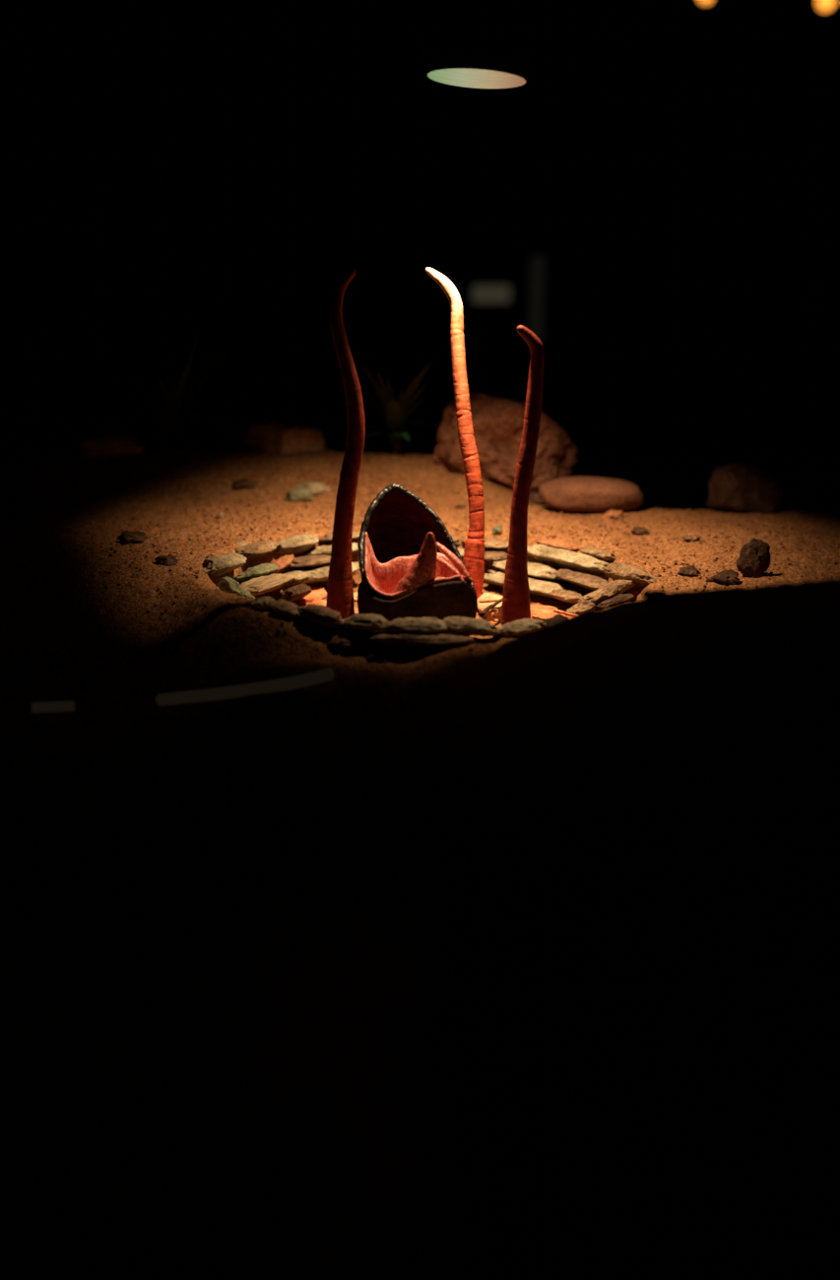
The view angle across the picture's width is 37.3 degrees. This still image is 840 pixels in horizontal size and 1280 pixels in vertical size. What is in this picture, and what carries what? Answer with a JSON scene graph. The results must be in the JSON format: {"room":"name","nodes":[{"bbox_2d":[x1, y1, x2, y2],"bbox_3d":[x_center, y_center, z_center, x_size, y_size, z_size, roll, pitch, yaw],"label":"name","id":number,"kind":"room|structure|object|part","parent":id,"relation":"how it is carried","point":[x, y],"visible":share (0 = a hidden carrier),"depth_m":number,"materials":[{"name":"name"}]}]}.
{"room":"museum exhibit","nodes":[
{"label":"museum exhibit","id":0,"kind":"room"},
{"bbox_2d":[0,0,839,440],"bbox_3d":[0.000,-2.946,8.033,8.400,3.300,0.060,0,18,0],"label":"wall","id":1,"kind":"structure","parent":0,"point":[218,168],"depth_m":8.05,"materials":[{"name":"paint"}]},
{"bbox_2d":[470,283,511,304],"bbox_3d":[0.470,-2.279,8.195,0.270,0.134,0.031,0,18,0],"label":"wall light","id":2,"kind":"object","parent":1,"relation":"attached to","point":[480,293],"visible":1,"depth_m":8.18,"materials":[{"name":"black paint"}]},
{"bbox_2d":[526,254,546,342],"bbox_3d":[0.768,-2.250,8.205,0.115,0.562,0.031,0,18,0],"label":"strip light","id":3,"kind":"object","parent":1,"relation":"attached to","point":[537,275],"visible":0.86,"depth_m":8.18,"materials":[{"name":"black paint"}]},
{"bbox_2d":[570,440,839,450],"bbox_3d":[0.000,0.113,4.053,8.400,0.060,10.400,0,18,0],"label":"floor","id":4,"kind":"structure","parent":0,"point":[625,445],"depth_m":8.29,"materials":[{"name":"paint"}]},
{"bbox_2d":[0,416,839,1279],"bbox_3d":[0.000,0.019,1.662,3.200,0.476,2.790,0,18,0],"label":"ground","id":5,"kind":"structure","parent":4,"relation":"on","point":[517,957],"depth_m":0.99,"materials":[{"name":"orange sand"}]},
{"bbox_2d":[31,701,74,712],"bbox_3d":[-0.381,0.070,1.293,0.044,0.013,0.011,-5,19,-15],"label":"light streak","id":6,"kind":"object","parent":5,"relation":"on","point":[56,706],"visible":1,"depth_m":1.29,"materials":[{"name":"black"}]},
{"bbox_2d":[73,429,146,458],"bbox_3d":[-0.525,-0.317,2.123,0.130,0.082,0.100,1,18,2],"label":"rock","id":7,"kind":"object","parent":5,"relation":"on","point":[106,443],"visible":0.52,"depth_m":2.09,"materials":[{"name":"beige stone"}]},
{"bbox_2d":[116,529,147,545],"bbox_3d":[-0.384,-0.135,1.661,0.043,0.021,0.032,-6,19,-17],"label":"clod","id":8,"kind":"object","parent":5,"relation":"on","point":[127,537],"visible":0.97,"depth_m":1.65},
{"bbox_2d":[154,554,178,566],"bbox_3d":[-0.320,-0.100,1.583,0.027,0.016,0.024,13,22,35],"label":"clod","id":9,"kind":"object","parent":5,"relation":"on","point":[169,559],"visible":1,"depth_m":1.58,"materials":[{"name":"brown soil"}]},
{"bbox_2d":[87,328,254,447],"bbox_3d":[-0.444,-0.425,2.155,0.280,0.232,0.286,6,19,19],"label":"spiky plant","id":10,"kind":"object","parent":5,"relation":"on","point":[174,414],"visible":0.95,"depth_m":2.15,"materials":[{"name":"green plant"}]},
{"bbox_2d":[215,511,224,518],"bbox_3d":[-0.292,-0.181,1.820,0.013,0.014,0.011,0,18,0],"label":"pebble","id":11,"kind":"object","parent":5,"relation":"on","point":[220,515],"visible":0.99,"depth_m":1.82,"materials":[{"name":"beige stone"}]},
{"bbox_2d":[201,552,247,576],"bbox_3d":[-0.261,-0.095,1.602,0.072,0.034,0.085,12,22,34],"label":"stone","id":12,"kind":"object","parent":5,"relation":"on","point":[218,565],"visible":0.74,"depth_m":1.57,"materials":[{"name":"grey stone"}]},
{"bbox_2d":[216,576,255,599],"bbox_3d":[-0.229,-0.061,1.554,0.042,0.034,0.051,-12,22,-34],"label":"stone","id":13,"kind":"object","parent":5,"relation":"on","point":[226,584],"visible":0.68,"depth_m":1.54,"materials":[{"name":"stone"}]},
{"bbox_2d":[232,478,255,490],"bbox_3d":[-0.284,-0.248,2.007,0.038,0.022,0.026,-5,19,-15],"label":"clod","id":14,"kind":"object","parent":5,"relation":"on","point":[243,483],"visible":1,"depth_m":2.00,"materials":[{"name":"brown soil"}]},
{"bbox_2d":[155,667,334,705],"bbox_3d":[-0.184,0.049,1.299,0.195,0.054,0.013,3,18,10],"label":"light streak","id":15,"kind":"object","parent":5,"relation":"on","point":[306,679],"visible":1,"depth_m":1.29,"materials":[{"name":"black"}]},
{"bbox_2d":[232,563,278,580],"bbox_3d":[-0.217,-0.089,1.641,0.046,0.023,0.070,12,22,34],"label":"stone","id":16,"kind":"object","parent":5,"relation":"on","point":[262,569],"visible":0.92,"depth_m":1.62,"materials":[{"name":"green stone"}]},
{"bbox_2d":[234,539,279,558],"bbox_3d":[-0.228,-0.121,1.690,0.075,0.029,0.089,12,22,34],"label":"stone","id":17,"kind":"object","parent":5,"relation":"on","point":[256,548],"visible":0.77,"depth_m":1.66,"materials":[{"name":"beige stone"}]},
{"bbox_2d":[232,539,248,546],"bbox_3d":[-0.257,-0.128,1.691,0.053,0.016,0.046,12,22,34],"label":"stone","id":18,"kind":"object","parent":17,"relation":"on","point":[241,543],"visible":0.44,"depth_m":1.68,"materials":[{"name":"beige stone"}]},
{"bbox_2d":[251,596,276,610],"bbox_3d":[-0.172,-0.038,1.421,0.029,0.026,0.041,12,22,33],"label":"stone","id":19,"kind":"object","parent":5,"relation":"on","point":[262,603],"visible":0.73,"depth_m":1.41,"materials":[{"name":"grey stone"}]},
{"bbox_2d":[240,573,295,596],"bbox_3d":[-0.210,-0.069,1.621,0.062,0.031,0.109,12,22,34],"label":"stone","id":20,"kind":"object","parent":5,"relation":"on","point":[261,585],"visible":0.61,"depth_m":1.60,"materials":[{"name":"beige stone"}]},
{"bbox_2d":[262,554,294,575],"bbox_3d":[-0.192,-0.100,1.683,0.040,0.030,0.055,13,22,35],"label":"stone","id":21,"kind":"object","parent":5,"relation":"on","point":[285,561],"visible":0.66,"depth_m":1.67,"materials":[{"name":"orange stone"}]},
{"bbox_2d":[240,420,327,454],"bbox_3d":[-0.233,-0.335,2.154,0.132,0.090,0.111,-13,22,-35],"label":"rock","id":22,"kind":"object","parent":5,"relation":"on","point":[277,437],"visible":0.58,"depth_m":2.12,"materials":[{"name":"beige stone"}]},
{"bbox_2d":[270,599,303,619],"bbox_3d":[-0.148,-0.033,1.410,0.044,0.029,0.048,7,19,21],"label":"stone","id":23,"kind":"object","parent":5,"relation":"on","point":[284,608],"visible":0.68,"depth_m":1.39,"materials":[{"name":"stone"}]},
{"bbox_2d":[276,583,312,602],"bbox_3d":[-0.166,-0.060,1.649,0.034,0.029,0.054,12,22,34],"label":"stone","id":24,"kind":"object","parent":5,"relation":"on","point":[293,594],"visible":0.8,"depth_m":1.63,"materials":[{"name":"brown stone"}]},
{"bbox_2d":[282,571,306,587],"bbox_3d":[-0.181,-0.080,1.667,0.047,0.023,0.054,12,22,34],"label":"stone","id":25,"kind":"object","parent":5,"relation":"on","point":[299,575],"visible":0.48,"depth_m":1.66,"materials":[{"name":"beige stone"}]},
{"bbox_2d":[274,533,319,555],"bbox_3d":[-0.181,-0.132,1.744,0.076,0.036,0.069,-15,23,-38],"label":"stone","id":26,"kind":"object","parent":5,"relation":"on","point":[302,543],"visible":0.75,"depth_m":1.72,"materials":[{"name":"beige stone"}]},
{"bbox_2d":[285,487,313,502],"bbox_3d":[-0.190,-0.227,1.956,0.044,0.026,0.027,0,18,0],"label":"flat stone","id":27,"kind":"object","parent":5,"relation":"on","point":[302,494],"visible":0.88,"depth_m":1.95,"materials":[{"name":"beige stone"}]},
{"bbox_2d":[296,586,326,603],"bbox_3d":[-0.149,-0.061,1.692,0.048,0.016,0.044,-6,19,-17],"label":"stone","id":28,"kind":"object","parent":5,"relation":"on","point":[320,593],"visible":0.7,"depth_m":1.68,"materials":[{"name":"orange stone"}]},
{"bbox_2d":[295,481,330,495],"bbox_3d":[-0.172,-0.242,2.002,0.060,0.027,0.042,0,18,0],"label":"flat stone","id":29,"kind":"object","parent":5,"relation":"on","point":[315,487],"visible":0.75,"depth_m":1.99,"materials":[{"name":"beige stone"}]},
{"bbox_2d":[310,598,326,606],"bbox_3d":[-0.130,-0.048,1.653,0.047,0.013,0.036,4,18,11],"label":"stone","id":30,"kind":"object","parent":5,"relation":"on","point":[316,601],"visible":0.23,"depth_m":1.64,"materials":[{"name":"orange stone"}]},
{"bbox_2d":[297,603,342,629],"bbox_3d":[-0.106,-0.024,1.398,0.054,0.038,0.053,5,19,15],"label":"stone","id":31,"kind":"object","parent":5,"relation":"on","point":[320,614],"visible":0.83,"depth_m":1.37,"materials":[{"name":"grey stone"}]},
{"bbox_2d":[296,562,359,583],"bbox_3d":[-0.127,-0.092,1.728,0.107,0.029,0.063,-13,22,-34],"label":"stone","id":32,"kind":"object","parent":5,"relation":"on","point":[317,574],"visible":0.45,"depth_m":1.70,"materials":[{"name":"beige stone"}]},
{"bbox_2d":[285,554,330,568],"bbox_3d":[-0.157,-0.109,1.728,0.089,0.019,0.073,-15,23,-38],"label":"stone","id":33,"kind":"object","parent":32,"relation":"on","point":[315,559],"visible":0.62,"depth_m":1.71,"materials":[{"name":"brown stone"}]},
{"bbox_2d":[301,542,358,556],"bbox_3d":[-0.128,-0.127,1.766,0.092,0.024,0.074,-10,20,-28],"label":"stone","id":34,"kind":"object","parent":5,"relation":"on","point":[322,549],"visible":0.44,"depth_m":1.74,"materials":[{"name":"beige stone"}]},
{"bbox_2d":[319,530,360,541],"bbox_3d":[-0.119,-0.147,1.782,0.072,0.021,0.062,-8,20,-24],"label":"stone","id":35,"kind":"object","parent":34,"relation":"on","point":[328,536],"visible":0.38,"depth_m":1.76,"materials":[{"name":"beige stone"}]},
{"bbox_2d":[325,637,361,647],"bbox_3d":[-0.083,0.004,1.373,0.041,0.019,0.041,0,18,0],"label":"stone","id":36,"kind":"object","parent":5,"relation":"on","point":[337,642],"visible":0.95,"depth_m":1.36,"materials":[{"name":"stone"}]},
{"bbox_2d":[325,268,365,619],"bbox_3d":[-0.088,-0.208,1.455,0.043,0.432,0.084,3,18,10],"label":"tentacle","id":37,"kind":"object","parent":5,"relation":"on","point":[340,590],"visible":0.91,"depth_m":1.45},
{"bbox_2d":[353,591,357,602],"bbox_3d":[-0.081,-0.059,1.683,0.024,0.011,0.032,-4,18,-11],"label":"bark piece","id":38,"kind":"object","parent":5,"relation":"on","point":[355,593],"visible":0.29,"depth_m":1.67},
{"bbox_2d":[340,613,387,632],"bbox_3d":[-0.062,-0.018,1.385,0.055,0.028,0.056,-3,18,-8],"label":"stone","id":39,"kind":"object","parent":5,"relation":"on","point":[371,621],"visible":0.78,"depth_m":1.36,"materials":[{"name":"grey stone"}]},
{"bbox_2d":[332,357,470,454],"bbox_3d":[-0.046,-0.397,2.108,0.213,0.172,0.222,11,21,30],"label":"leafy plant","id":40,"kind":"object","parent":5,"relation":"on","point":[395,408],"visible":0.98,"depth_m":2.09,"materials":[{"name":"green plant"}]},
{"bbox_3d":[-0.041,-0.332,2.121,0.017,0.041,0.015,0,18,0],"label":"stem","id":41,"kind":"part","parent":40,"relation":"part of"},
{"bbox_2d":[378,617,449,634],"bbox_3d":[-0.006,-0.014,1.380,0.083,0.030,0.066,0,18,0],"label":"stone","id":42,"kind":"object","parent":5,"relation":"on","point":[407,624],"visible":0.86,"depth_m":1.35,"materials":[{"name":"grey stone"}]},
{"bbox_2d":[357,483,477,636],"bbox_3d":[-0.011,-0.096,1.514,0.142,0.176,0.164,-4,18,-12],"label":"creature's beak","id":43,"kind":"object","parent":5,"relation":"on","point":[410,564],"visible":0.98,"depth_m":1.49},
{"bbox_2d":[360,490,468,600],"bbox_3d":[-0.004,-0.103,1.518,0.138,0.157,0.149,0,18,0],"label":"hood","id":44,"kind":"object","parent":43,"relation":"attached to","point":[408,552],"depth_m":1.50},
{"bbox_2d":[357,580,477,636],"bbox_3d":[-0.003,-0.042,1.502,0.144,0.081,0.107,0,18,0],"label":"bowl","id":45,"kind":"object","parent":43,"relation":"attached to","point":[391,600],"depth_m":1.45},
{"bbox_2d":[369,632,476,645],"bbox_3d":[0.003,-0.001,1.364,0.117,0.022,0.047,1,18,2],"label":"stone","id":46,"kind":"object","parent":5,"relation":"on","point":[413,638],"visible":0.99,"depth_m":1.34,"materials":[{"name":"grey stone"}]},
{"bbox_2d":[425,267,485,610],"bbox_3d":[0.053,-0.250,1.630,0.041,0.455,0.121,-10,20,-28],"label":"tentacle","id":47,"kind":"object","parent":5,"relation":"on","point":[474,551],"visible":0.85,"depth_m":1.62,"materials":[{"name":"orange"}]},
{"bbox_2d":[450,535,459,544],"bbox_3d":[0.006,-0.145,1.810,0.108,0.022,0.073,0,18,0],"label":"stone","id":48,"kind":"object","parent":5,"relation":"on","point":[455,539],"visible":0.17,"depth_m":1.79,"materials":[{"name":"beige stone"}]},
{"bbox_2d":[456,547,463,558],"bbox_3d":[0.042,-0.126,1.793,0.079,0.021,0.072,2,18,6],"label":"stone","id":49,"kind":"object","parent":5,"relation":"on","point":[461,550],"visible":0.1,"depth_m":1.77,"materials":[{"name":"beige stone"}]},
{"bbox_2d":[454,504,465,509],"bbox_3d":[0.064,-0.209,1.962,0.018,0.010,0.016,0,18,0],"label":"pebble","id":50,"kind":"object","parent":5,"relation":"on","point":[460,506],"visible":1,"depth_m":1.96,"materials":[{"name":"orange stone"}]},
{"bbox_2d":[443,616,501,636],"bbox_3d":[0.055,-0.014,1.382,0.073,0.029,0.059,0,18,-1],"label":"stone","id":51,"kind":"object","parent":5,"relation":"on","point":[455,624],"visible":0.92,"depth_m":1.36,"materials":[{"name":"grey stone"}]},
{"bbox_2d":[461,537,509,549],"bbox_3d":[0.104,-0.139,1.793,0.086,0.022,0.074,6,19,17],"label":"stone","id":52,"kind":"object","parent":5,"relation":"on","point":[489,543],"visible":0.4,"depth_m":1.77,"materials":[{"name":"beige stone"}]},
{"bbox_2d":[477,592,502,622],"bbox_3d":[0.097,-0.047,1.628,0.046,0.024,0.093,-2,18,-5],"label":"stone","id":53,"kind":"object","parent":5,"relation":"on","point":[493,614],"visible":0.6,"depth_m":1.60,"materials":[{"name":"beige stone"}]},
{"bbox_2d":[479,599,502,603],"bbox_3d":[0.092,-0.050,1.586,0.032,0.004,0.004,-2,18,-6],"label":"twig","id":54,"kind":"object","parent":53,"relation":"on","point":[480,601],"visible":0.85,"depth_m":1.58,"materials":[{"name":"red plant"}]},
{"bbox_2d":[480,598,502,616],"bbox_3d":[0.092,-0.044,1.569,0.008,0.006,0.086,7,19,21],"label":"root","id":55,"kind":"object","parent":53,"relation":"on","point":[482,613],"visible":0.8,"depth_m":1.55,"materials":[{"name":"brown wood"}]},
{"bbox_2d":[484,551,507,562],"bbox_3d":[0.102,-0.118,1.772,0.064,0.022,0.058,6,19,19],"label":"stone","id":56,"kind":"object","parent":5,"relation":"on","point":[492,556],"visible":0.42,"depth_m":1.75,"materials":[{"name":"beige stone"}]},
{"bbox_2d":[492,524,503,535],"bbox_3d":[0.112,-0.157,1.794,0.015,0.018,0.012,0,18,0],"label":"pebble","id":57,"kind":"object","parent":5,"relation":"on","point":[497,530],"visible":1,"depth_m":1.79,"materials":[{"name":"grey stone"}]},
{"bbox_2d":[433,388,577,492],"bbox_3d":[0.143,-0.327,2.110,0.246,0.193,0.180,0,18,0],"label":"boulder","id":58,"kind":"object","parent":5,"relation":"on","point":[497,419],"visible":0.61,"depth_m":2.04,"materials":[{"name":"stone"}]},
{"bbox_2d":[492,618,547,637],"bbox_3d":[0.111,-0.013,1.394,0.064,0.028,0.056,-4,18,-13],"label":"stone","id":59,"kind":"object","parent":5,"relation":"on","point":[525,625],"visible":0.81,"depth_m":1.38,"materials":[{"name":"grey stone"}]},
{"bbox_2d":[501,324,544,625],"bbox_3d":[0.120,-0.176,1.466,0.038,0.373,0.085,3,18,11],"label":"tentacle","id":60,"kind":"object","parent":5,"relation":"on","point":[516,598],"visible":0.93,"depth_m":1.47,"materials":[{"name":"red"}]},
{"bbox_2d":[483,570,573,599],"bbox_3d":[0.153,-0.073,1.708,0.164,0.033,0.065,16,24,41],"label":"stone","id":61,"kind":"object","parent":5,"relation":"on","point":[541,588],"visible":0.48,"depth_m":1.68,"materials":[{"name":"beige stone"}]},
{"bbox_2d":[492,560,565,580],"bbox_3d":[0.160,-0.096,1.730,0.114,0.026,0.076,14,22,36],"label":"stone","id":62,"kind":"object","parent":5,"relation":"on","point":[537,570],"visible":0.44,"depth_m":1.70,"materials":[{"name":"beige stone"}]},
{"bbox_2d":[528,491,546,505],"bbox_3d":[0.188,-0.230,2.031,0.046,0.024,0.031,0,18,0],"label":"rock","id":63,"kind":"object","parent":5,"relation":"on","point":[535,498],"visible":0.4,"depth_m":2.02,"materials":[{"name":"brown stone"}]},
{"bbox_2d":[531,614,545,620],"bbox_3d":[0.149,-0.026,1.513,0.030,0.004,0.004,16,24,40],"label":"twig","id":64,"kind":"object","parent":5,"relation":"on","point":[533,615],"visible":0.66,"depth_m":1.52,"materials":[{"name":"brown wood"}]},
{"bbox_2d":[530,604,557,619],"bbox_3d":[0.158,-0.037,1.616,0.044,0.011,0.044,4,18,11],"label":"stone","id":65,"kind":"object","parent":5,"relation":"on","point":[541,610],"visible":0.64,"depth_m":1.61,"materials":[{"name":"orange stone"}]},
{"bbox_2d":[542,614,567,628],"bbox_3d":[0.148,-0.017,1.407,0.040,0.026,0.047,-6,19,-18],"label":"stone","id":66,"kind":"object","parent":5,"relation":"on","point":[556,618],"visible":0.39,"depth_m":1.39,"materials":[{"name":"stone"}]},
{"bbox_2d":[546,613,571,618],"bbox_3d":[0.182,-0.026,1.586,0.046,0.012,0.032,-1,18,-2],"label":"bark piece","id":67,"kind":"object","parent":5,"relation":"on","point":[551,614],"visible":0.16,"depth_m":1.59,"materials":[{"name":"orange wood"}]},
{"bbox_2d":[553,608,577,616],"bbox_3d":[0.180,-0.033,1.534,0.037,0.004,0.004,17,24,42],"label":"twig","id":68,"kind":"object","parent":5,"relation":"on","point":[554,609],"visible":0.81,"depth_m":1.54,"materials":[{"name":"brown wood"}]},
{"bbox_2d":[548,588,582,604],"bbox_3d":[0.201,-0.054,1.628,0.047,0.022,0.073,-12,22,-34],"label":"stone","id":69,"kind":"object","parent":5,"relation":"on","point":[569,597],"visible":0.66,"depth_m":1.61,"materials":[{"name":"beige stone"}]},
{"bbox_2d":[527,544,609,574],"bbox_3d":[0.210,-0.109,1.720,0.070,0.035,0.154,-16,24,-41],"label":"stone","id":70,"kind":"object","parent":5,"relation":"on","point":[581,562],"visible":0.81,"depth_m":1.69,"materials":[{"name":"beige stone"}]},
{"bbox_2d":[533,537,578,550],"bbox_3d":[0.203,-0.134,1.751,0.076,0.020,0.057,14,23,36],"label":"stone","id":71,"kind":"object","parent":70,"relation":"on","point":[562,544],"visible":0.74,"depth_m":1.73,"materials":[{"name":"orange stone"}]},
{"bbox_2d":[565,596,612,616],"bbox_3d":[0.210,-0.043,1.558,0.047,0.027,0.073,12,22,34],"label":"stone","id":72,"kind":"object","parent":5,"relation":"on","point":[584,606],"visible":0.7,"depth_m":1.54,"materials":[{"name":"beige stone"}]},
{"bbox_2d":[581,579,636,602],"bbox_3d":[0.238,-0.063,1.570,0.048,0.026,0.099,12,22,34],"label":"stone","id":73,"kind":"object","parent":72,"relation":"on","point":[613,588],"visible":0.99,"depth_m":1.54,"materials":[{"name":"beige stone"}]},
{"bbox_2d":[554,569,626,596],"bbox_3d":[0.227,-0.077,1.651,0.063,0.027,0.120,-12,22,-34],"label":"stone","id":74,"kind":"object","parent":5,"relation":"on","point":[591,582],"visible":0.73,"depth_m":1.63,"materials":[{"name":"brown stone"}]},
{"bbox_2d":[538,476,643,511],"bbox_3d":[0.270,-0.230,1.966,0.165,0.051,0.100,1,18,0],"label":"rock","id":75,"kind":"object","parent":5,"relation":"on","point":[569,493],"visible":0.99,"depth_m":1.93,"materials":[{"name":"stone"}]},
{"bbox_2d":[578,545,616,561],"bbox_3d":[0.246,-0.116,1.696,0.043,0.024,0.061,-12,22,-34],"label":"stone","id":76,"kind":"object","parent":5,"relation":"on","point":[603,554],"visible":0.78,"depth_m":1.68,"materials":[{"name":"beige stone"}]},
{"bbox_2d":[600,509,623,520],"bbox_3d":[0.294,-0.190,1.905,0.036,0.020,0.026,0,18,0],"label":"rock","id":77,"kind":"object","parent":5,"relation":"on","point":[611,514],"visible":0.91,"depth_m":1.90,"materials":[{"name":"orange stone"}]},
{"bbox_2d":[595,593,634,608],"bbox_3d":[0.239,-0.048,1.534,0.040,0.018,0.048,12,22,34],"label":"stone","id":78,"kind":"object","parent":5,"relation":"on","point":[620,598],"visible":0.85,"depth_m":1.52,"materials":[{"name":"stone"}]},
{"bbox_2d":[603,562,658,588],"bbox_3d":[0.277,-0.079,1.601,0.055,0.038,0.104,-12,22,-34],"label":"stone","id":79,"kind":"object","parent":5,"relation":"on","point":[615,570],"visible":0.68,"depth_m":1.58,"materials":[{"name":"brown stone"}]},
{"bbox_2d":[630,526,649,535],"bbox_3d":[0.317,-0.156,1.790,0.029,0.015,0.022,0,18,0],"label":"rock","id":80,"kind":"object","parent":5,"relation":"on","point":[641,531],"visible":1,"depth_m":1.78,"materials":[{"name":"stone"}]},
{"bbox_2d":[641,589,669,602],"bbox_3d":[0.214,-0.040,1.145,0.023,0.012,0.036,-8,20,-23],"label":"rock","id":81,"kind":"object","parent":5,"relation":"on","point":[651,596],"visible":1,"depth_m":1.14,"materials":[{"name":"black stone"}]},
{"bbox_2d":[677,565,700,576],"bbox_3d":[0.342,-0.086,1.584,0.030,0.016,0.023,0,18,0],"label":"rock","id":82,"kind":"object","parent":5,"relation":"on","point":[690,570],"visible":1,"depth_m":1.58,"materials":[{"name":"brown stone"}]},
{"bbox_2d":[681,534,700,542],"bbox_3d":[0.380,-0.142,1.747,0.028,0.011,0.023,0,18,0],"label":"rock","id":83,"kind":"object","parent":5,"relation":"on","point":[689,538],"visible":1,"depth_m":1.74,"materials":[{"name":"brown stone"}]},
{"bbox_2d":[705,569,742,585],"bbox_3d":[0.379,-0.075,1.551,0.047,0.024,0.037,0,18,0],"label":"rock","id":84,"kind":"object","parent":5,"relation":"on","point":[725,577],"visible":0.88,"depth_m":1.54,"materials":[{"name":"brown stone"}]},
{"bbox_2d":[705,461,783,513],"bbox_3d":[0.512,-0.234,1.965,0.111,0.097,0.108,0,18,0],"label":"rock","id":85,"kind":"object","parent":5,"relation":"on","point":[739,487],"visible":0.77,"depth_m":1.93,"materials":[{"name":"brown stone"}]},
{"bbox_2d":[736,537,770,577],"bbox_3d":[0.420,-0.096,1.569,0.042,0.066,0.026,0,18,0],"label":"upright stone","id":86,"kind":"object","parent":5,"relation":"on","point":[754,557],"visible":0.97,"depth_m":1.56,"materials":[{"name":"brown stone"}]},
{"bbox_3d":[0.000,-3.083,3.015,8.400,0.060,10.400,0,18,0],"label":"ceiling","id":87,"kind":"structure","parent":0,"visible":0},
{"bbox_2d":[419,0,534,89],"bbox_3d":[0.068,-1.510,1.188,0.122,1.802,0.123,10,21,28],"label":"spot lamp","id":88,"kind":"object","parent":87,"relation":"hanging from","point":[483,44],"visible":1,"depth_m":1.41,"materials":[{"name":"metal"}]},
{"bbox_3d":[0.033,-0.778,1.424,0.067,0.191,0.008,0,18,0],"label":"yoke arm","id":89,"kind":"part","parent":88,"relation":"part of","materials":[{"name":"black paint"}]},
{"bbox_3d":[0.100,-0.778,1.424,0.067,0.191,0.008,0,18,0],"label":"yoke arm","id":90,"kind":"part","parent":88,"relation":"part of","materials":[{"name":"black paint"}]},
{"bbox_2d":[817,0,834,10],"bbox_3d":[1.976,-3.510,5.925,0.084,0.926,0.084,0,18,0],"label":"pendant bulb","id":91,"kind":"object","parent":87,"relation":"hanging from","point":[824,5],"visible":1,"depth_m":6.04,"materials":[{"name":"yellow"}]}
]}

